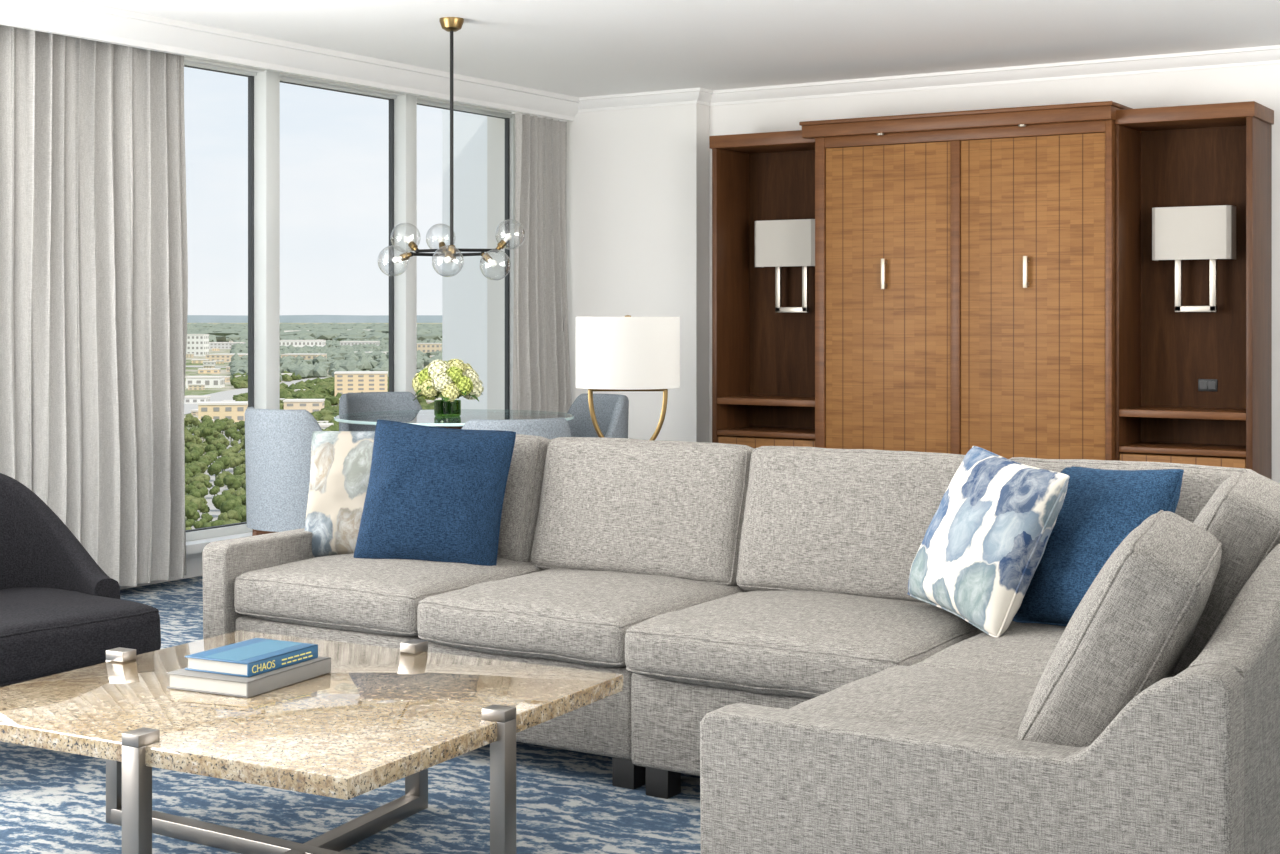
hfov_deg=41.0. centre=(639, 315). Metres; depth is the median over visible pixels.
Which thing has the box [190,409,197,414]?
building
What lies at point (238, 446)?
tree
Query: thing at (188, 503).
tree
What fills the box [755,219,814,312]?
wall sconce
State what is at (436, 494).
throw pillow
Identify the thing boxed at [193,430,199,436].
tree
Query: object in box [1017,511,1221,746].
cushion
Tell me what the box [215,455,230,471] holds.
tree
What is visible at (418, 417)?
dining table
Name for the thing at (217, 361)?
building
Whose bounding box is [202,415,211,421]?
tree
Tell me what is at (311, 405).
building
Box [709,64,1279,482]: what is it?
wall
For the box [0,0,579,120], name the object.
trim
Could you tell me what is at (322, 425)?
building
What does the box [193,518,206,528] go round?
tree
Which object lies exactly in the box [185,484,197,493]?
tree
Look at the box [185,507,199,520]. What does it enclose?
tree
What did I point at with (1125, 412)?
shelf
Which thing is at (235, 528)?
window
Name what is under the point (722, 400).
shelf
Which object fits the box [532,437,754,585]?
cushion
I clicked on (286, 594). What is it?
seat cushion
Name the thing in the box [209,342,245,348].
building
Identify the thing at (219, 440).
tree
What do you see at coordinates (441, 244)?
socket
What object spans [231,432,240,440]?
tree
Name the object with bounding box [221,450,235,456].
tree
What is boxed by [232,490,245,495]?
tree
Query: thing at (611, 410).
dining chair
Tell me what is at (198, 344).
building
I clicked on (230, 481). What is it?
tree
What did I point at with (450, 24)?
chandelier
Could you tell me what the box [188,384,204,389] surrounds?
building
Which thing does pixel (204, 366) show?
building
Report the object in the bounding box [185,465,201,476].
tree
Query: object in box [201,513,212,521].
tree
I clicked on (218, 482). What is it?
tree
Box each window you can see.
[184,60,255,540]
[254,70,395,408]
[394,94,514,409]
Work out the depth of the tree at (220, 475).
431.58 m
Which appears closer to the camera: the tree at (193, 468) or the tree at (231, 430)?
the tree at (193, 468)
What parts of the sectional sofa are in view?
arm, arm, frame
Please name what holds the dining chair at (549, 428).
on the rug
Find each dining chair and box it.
[245,407,321,535]
[339,392,421,430]
[462,417,570,439]
[567,393,628,437]
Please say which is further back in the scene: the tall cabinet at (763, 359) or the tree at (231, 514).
the tree at (231, 514)
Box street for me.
[191,429,241,528]
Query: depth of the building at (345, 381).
883.29 m
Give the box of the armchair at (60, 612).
[0,473,160,686]
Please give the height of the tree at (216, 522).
4.952 m
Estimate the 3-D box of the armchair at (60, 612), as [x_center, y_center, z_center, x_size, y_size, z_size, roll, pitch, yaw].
[-2.009,0.926,5.300,0.865,0.832,0.782,0,0,36]
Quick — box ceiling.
[77,0,1279,96]
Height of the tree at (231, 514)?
5.112 m
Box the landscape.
[187,322,441,430]
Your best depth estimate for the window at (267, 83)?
9.31 m
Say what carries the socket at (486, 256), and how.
attached to the chandelier at (450, 24)
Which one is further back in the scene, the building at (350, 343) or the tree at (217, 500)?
the building at (350, 343)
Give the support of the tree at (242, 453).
on the ground
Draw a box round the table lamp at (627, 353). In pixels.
[576,315,679,439]
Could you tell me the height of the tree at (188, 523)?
3.135 m
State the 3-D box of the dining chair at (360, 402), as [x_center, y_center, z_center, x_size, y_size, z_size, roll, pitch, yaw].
[-1.389,0.883,9.387,0.544,0.917,0.470,0,0,-35]
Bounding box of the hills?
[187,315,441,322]
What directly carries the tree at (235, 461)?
on the ground
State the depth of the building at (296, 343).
2061.24 m
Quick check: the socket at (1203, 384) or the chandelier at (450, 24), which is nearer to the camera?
the chandelier at (450, 24)
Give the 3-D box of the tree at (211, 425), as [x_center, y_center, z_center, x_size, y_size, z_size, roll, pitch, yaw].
[-151.799,40.489,609.733,5.102,5.953,4.733,0,0,24]
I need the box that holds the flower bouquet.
[412,359,483,401]
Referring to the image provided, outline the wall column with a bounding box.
[487,103,708,442]
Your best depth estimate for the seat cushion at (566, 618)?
5.05 m
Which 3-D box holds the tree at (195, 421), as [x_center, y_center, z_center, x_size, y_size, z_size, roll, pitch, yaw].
[-169.313,40.905,651.529,3.883,5.091,3.836,0,0,42]
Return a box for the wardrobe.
[799,101,1132,460]
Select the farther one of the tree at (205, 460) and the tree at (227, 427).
the tree at (227, 427)
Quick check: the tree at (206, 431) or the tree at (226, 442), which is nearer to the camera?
the tree at (226, 442)
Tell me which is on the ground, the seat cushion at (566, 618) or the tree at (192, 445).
the tree at (192, 445)
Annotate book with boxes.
[166,656,330,697]
[185,638,317,676]
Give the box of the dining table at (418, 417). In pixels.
[334,409,574,428]
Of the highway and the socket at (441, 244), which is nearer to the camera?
the socket at (441, 244)
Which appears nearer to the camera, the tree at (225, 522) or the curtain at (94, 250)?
the curtain at (94, 250)
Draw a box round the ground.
[184,323,441,521]
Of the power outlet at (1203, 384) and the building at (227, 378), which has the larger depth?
the building at (227, 378)
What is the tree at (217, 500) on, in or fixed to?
on the ground
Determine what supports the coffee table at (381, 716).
on the rug
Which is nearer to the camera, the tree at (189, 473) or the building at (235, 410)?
the tree at (189, 473)
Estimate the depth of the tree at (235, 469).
454.12 m
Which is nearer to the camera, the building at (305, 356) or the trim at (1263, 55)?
the trim at (1263, 55)
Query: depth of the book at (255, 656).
4.23 m
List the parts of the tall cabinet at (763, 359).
panel, drawer, panel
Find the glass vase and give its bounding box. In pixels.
[434,400,460,416]
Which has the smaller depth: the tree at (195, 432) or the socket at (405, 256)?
the socket at (405, 256)
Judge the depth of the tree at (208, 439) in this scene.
546.98 m
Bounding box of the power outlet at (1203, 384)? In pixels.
[1198,379,1217,391]
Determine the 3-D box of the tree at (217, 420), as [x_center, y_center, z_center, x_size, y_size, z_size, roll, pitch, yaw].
[-152.576,40.375,622.482,4.678,6.193,4.609,0,0,6]
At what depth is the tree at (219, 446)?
527.95 m
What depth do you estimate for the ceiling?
8.43 m
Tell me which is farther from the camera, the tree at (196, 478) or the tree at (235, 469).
the tree at (235, 469)
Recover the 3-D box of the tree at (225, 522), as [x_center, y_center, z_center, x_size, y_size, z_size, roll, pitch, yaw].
[-75.259,40.498,314.729,4.653,5.941,4.795,0,0,-8]
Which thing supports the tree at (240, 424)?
on the ground
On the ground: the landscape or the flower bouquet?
the landscape
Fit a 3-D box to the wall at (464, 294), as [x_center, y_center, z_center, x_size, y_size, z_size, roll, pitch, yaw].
[-1.019,2.090,11.957,0.600,10.500,0.400,0,0,32]
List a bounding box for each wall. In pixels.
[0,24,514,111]
[120,56,514,589]
[442,109,486,408]
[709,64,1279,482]
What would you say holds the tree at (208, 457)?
on the ground
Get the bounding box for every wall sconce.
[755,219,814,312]
[1152,205,1235,311]
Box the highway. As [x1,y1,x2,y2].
[184,376,331,413]
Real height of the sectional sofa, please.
0.957 m
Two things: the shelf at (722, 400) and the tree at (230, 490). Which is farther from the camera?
the tree at (230, 490)
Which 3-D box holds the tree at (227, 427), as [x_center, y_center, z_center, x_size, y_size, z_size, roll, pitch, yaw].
[-147.514,41.018,616.815,4.717,4.854,4.577,0,0,8]
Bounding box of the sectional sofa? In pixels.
[202,434,1279,853]
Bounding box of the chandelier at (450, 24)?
[378,17,524,279]
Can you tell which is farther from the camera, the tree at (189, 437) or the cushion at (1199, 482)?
the tree at (189, 437)
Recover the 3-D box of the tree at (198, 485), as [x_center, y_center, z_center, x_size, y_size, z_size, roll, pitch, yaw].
[-103.899,41.367,404.951,3.040,4.125,3.003,0,0,41]
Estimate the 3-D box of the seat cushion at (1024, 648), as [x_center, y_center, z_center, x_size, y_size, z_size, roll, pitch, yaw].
[1.207,0.928,4.391,0.822,0.196,0.897,0,0,32]
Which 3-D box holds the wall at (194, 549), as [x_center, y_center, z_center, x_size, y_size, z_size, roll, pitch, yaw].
[-4.025,-0.033,6.165,0.360,2.745,12.190,0,0,32]
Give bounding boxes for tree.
[184,417,189,426]
[184,434,196,443]
[185,450,200,462]
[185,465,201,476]
[185,471,193,484]
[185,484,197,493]
[185,495,201,508]
[185,499,197,519]
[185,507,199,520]
[185,519,194,526]
[186,475,203,484]
[188,443,200,451]
[188,489,200,497]
[190,417,200,427]
[191,446,202,455]
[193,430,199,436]
[193,435,202,443]
[193,462,207,472]
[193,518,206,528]
[194,473,209,480]
[195,482,206,488]
[198,458,209,466]
[198,502,209,513]
[199,487,208,497]
[200,426,213,438]
[200,455,211,462]
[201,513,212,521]
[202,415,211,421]
[202,520,224,527]
[203,480,212,487]
[204,452,216,464]
[205,435,216,444]
[205,444,216,452]
[207,421,219,427]
[207,461,224,476]
[209,486,219,495]
[210,438,223,445]
[212,491,230,509]
[213,430,220,437]
[214,419,226,425]
[214,423,224,432]
[214,478,223,487]
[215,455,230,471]
[215,473,225,479]
[216,443,226,449]
[217,509,238,520]
[220,437,229,446]
[220,494,241,512]
[221,447,236,452]
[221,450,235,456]
[222,488,235,493]
[222,521,235,524]
[223,474,241,489]
[224,423,236,429]
[225,427,236,441]
[226,419,233,424]
[229,456,240,471]
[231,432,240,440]
[232,443,241,452]
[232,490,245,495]
[233,468,241,474]
[233,505,245,521]
[234,466,244,474]
[235,420,244,430]
[235,451,244,456]
[236,456,244,464]
[238,464,245,472]
[239,495,245,505]
[240,427,244,435]
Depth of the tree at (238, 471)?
450.48 m
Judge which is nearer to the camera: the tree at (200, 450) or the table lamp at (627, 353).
the table lamp at (627, 353)
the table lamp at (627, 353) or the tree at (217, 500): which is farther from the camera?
the tree at (217, 500)
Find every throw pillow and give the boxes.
[304,431,374,556]
[353,420,515,565]
[907,446,1069,636]
[1013,466,1183,626]
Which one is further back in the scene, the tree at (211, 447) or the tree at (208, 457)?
the tree at (211, 447)
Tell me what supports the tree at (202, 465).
on the ground
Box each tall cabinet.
[709,130,814,447]
[1115,101,1273,479]
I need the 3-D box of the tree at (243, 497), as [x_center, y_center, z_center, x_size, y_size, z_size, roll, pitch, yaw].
[-87.119,41.238,376.766,4.254,4.389,4.585,0,0,-39]
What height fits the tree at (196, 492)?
4.233 m
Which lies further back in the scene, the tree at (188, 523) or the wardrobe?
the tree at (188, 523)
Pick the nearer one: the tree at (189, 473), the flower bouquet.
the flower bouquet
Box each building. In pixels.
[184,396,210,403]
[185,376,224,387]
[186,334,208,355]
[186,353,193,357]
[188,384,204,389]
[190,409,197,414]
[191,359,208,362]
[197,401,247,422]
[198,368,220,373]
[203,361,215,364]
[203,365,214,367]
[205,353,247,361]
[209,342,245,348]
[213,360,223,363]
[225,376,229,381]
[280,340,325,346]
[281,353,326,359]
[283,399,324,412]
[318,423,333,428]
[334,371,387,395]
[340,341,379,345]
[417,343,441,352]
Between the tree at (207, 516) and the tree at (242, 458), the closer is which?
the tree at (207, 516)
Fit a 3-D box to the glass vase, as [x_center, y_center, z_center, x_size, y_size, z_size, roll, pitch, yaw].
[-0.980,0.469,8.720,0.136,0.080,0.136,0,0,32]
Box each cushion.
[0,587,160,686]
[234,553,539,636]
[417,569,743,667]
[497,434,549,561]
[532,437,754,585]
[625,590,982,698]
[738,446,964,602]
[790,665,1040,738]
[912,621,1065,676]
[1010,457,1256,522]
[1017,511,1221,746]
[1170,471,1279,676]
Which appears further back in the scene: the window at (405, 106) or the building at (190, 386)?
the building at (190, 386)
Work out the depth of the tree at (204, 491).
391.96 m
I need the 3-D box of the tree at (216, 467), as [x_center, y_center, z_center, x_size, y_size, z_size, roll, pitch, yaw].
[-110.692,40.590,446.383,4.479,5.748,4.627,0,0,-3]
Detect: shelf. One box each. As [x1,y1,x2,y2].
[717,395,814,406]
[717,426,814,438]
[1119,406,1245,419]
[1119,441,1245,456]
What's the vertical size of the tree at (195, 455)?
6.154 m
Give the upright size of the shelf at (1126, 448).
0.030 m
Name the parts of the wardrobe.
handle, door, cornice, handle, door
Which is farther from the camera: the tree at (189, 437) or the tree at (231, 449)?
the tree at (189, 437)
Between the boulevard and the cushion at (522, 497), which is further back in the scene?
the boulevard
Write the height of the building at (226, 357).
7.395 m
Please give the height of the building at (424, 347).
15.247 m
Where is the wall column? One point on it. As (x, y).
(637, 179)
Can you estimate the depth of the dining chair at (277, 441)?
7.77 m
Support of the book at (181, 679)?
on the coffee table at (381, 716)
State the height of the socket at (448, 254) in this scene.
0.045 m
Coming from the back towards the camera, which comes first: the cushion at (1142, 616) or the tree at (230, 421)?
the tree at (230, 421)
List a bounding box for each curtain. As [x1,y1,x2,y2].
[0,25,187,586]
[512,112,570,412]
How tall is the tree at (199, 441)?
5.143 m
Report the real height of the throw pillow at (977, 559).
0.560 m
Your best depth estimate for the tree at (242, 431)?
576.17 m
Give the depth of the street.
411.97 m
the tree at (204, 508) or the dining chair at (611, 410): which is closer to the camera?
the dining chair at (611, 410)
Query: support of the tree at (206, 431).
on the ground
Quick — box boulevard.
[186,366,225,367]
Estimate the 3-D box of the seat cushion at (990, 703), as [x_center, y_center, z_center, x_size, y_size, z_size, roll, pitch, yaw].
[0.740,0.919,3.641,0.819,0.209,0.860,0,0,32]
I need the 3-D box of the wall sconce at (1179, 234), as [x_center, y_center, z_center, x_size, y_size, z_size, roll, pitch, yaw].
[2.927,-0.296,9.025,0.406,0.551,0.209,0,0,32]
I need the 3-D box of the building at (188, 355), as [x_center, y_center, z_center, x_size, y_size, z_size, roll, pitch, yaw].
[-471.238,41.229,1786.795,9.865,4.223,7.085,0,0,0]
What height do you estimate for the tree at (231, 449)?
5.043 m
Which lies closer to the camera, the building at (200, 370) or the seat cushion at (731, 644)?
the seat cushion at (731, 644)
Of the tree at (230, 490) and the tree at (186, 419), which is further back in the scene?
the tree at (186, 419)
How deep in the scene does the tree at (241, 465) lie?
457.85 m
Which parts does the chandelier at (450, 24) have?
globe, bulb, globe, bulb, arm, arm, globe, bulb, stem, arm, arm, bulb, globe, bulb, globe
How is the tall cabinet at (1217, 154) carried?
on the rug
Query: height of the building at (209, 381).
6.819 m
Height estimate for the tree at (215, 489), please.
3.227 m
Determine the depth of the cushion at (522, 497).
5.85 m
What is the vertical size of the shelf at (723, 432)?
0.030 m
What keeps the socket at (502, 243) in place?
attached to the chandelier at (450, 24)
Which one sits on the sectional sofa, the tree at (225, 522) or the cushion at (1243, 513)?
the cushion at (1243, 513)
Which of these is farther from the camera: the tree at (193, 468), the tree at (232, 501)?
the tree at (193, 468)
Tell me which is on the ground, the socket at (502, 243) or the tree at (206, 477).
the tree at (206, 477)
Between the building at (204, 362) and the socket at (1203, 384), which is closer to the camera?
the socket at (1203, 384)
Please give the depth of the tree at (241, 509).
344.55 m
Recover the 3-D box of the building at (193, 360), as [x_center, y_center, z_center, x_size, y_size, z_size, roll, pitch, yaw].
[-404.380,41.597,1573.635,14.823,3.487,10.556,0,0,-11]
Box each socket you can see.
[400,252,411,260]
[408,241,417,250]
[439,242,445,248]
[445,252,452,258]
[481,253,491,262]
[496,240,506,249]
[1200,381,1214,388]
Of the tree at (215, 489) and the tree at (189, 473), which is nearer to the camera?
the tree at (215, 489)
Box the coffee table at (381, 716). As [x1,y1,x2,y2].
[0,631,622,853]
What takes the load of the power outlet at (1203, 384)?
attached to the tall cabinet at (1217, 154)
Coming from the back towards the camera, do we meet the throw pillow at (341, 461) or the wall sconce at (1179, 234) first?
the wall sconce at (1179, 234)
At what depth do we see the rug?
4.66 m
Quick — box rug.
[0,576,700,853]
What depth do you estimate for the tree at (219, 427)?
603.82 m
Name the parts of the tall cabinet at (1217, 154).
panel, drawer, panel, panel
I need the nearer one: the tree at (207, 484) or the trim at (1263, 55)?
the trim at (1263, 55)
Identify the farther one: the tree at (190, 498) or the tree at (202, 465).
the tree at (202, 465)
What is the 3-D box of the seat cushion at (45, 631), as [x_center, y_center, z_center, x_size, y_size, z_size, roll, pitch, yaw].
[-1.951,0.981,5.258,0.722,0.208,0.682,0,0,36]
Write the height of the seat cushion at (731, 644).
0.204 m
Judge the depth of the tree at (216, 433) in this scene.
580.41 m
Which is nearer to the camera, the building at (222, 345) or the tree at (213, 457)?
the tree at (213, 457)
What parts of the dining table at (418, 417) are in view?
glass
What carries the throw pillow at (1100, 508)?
on the sectional sofa
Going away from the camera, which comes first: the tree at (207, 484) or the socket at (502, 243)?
the socket at (502, 243)
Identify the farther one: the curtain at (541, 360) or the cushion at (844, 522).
the curtain at (541, 360)
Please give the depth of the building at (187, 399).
843.25 m
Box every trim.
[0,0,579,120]
[577,45,1279,111]

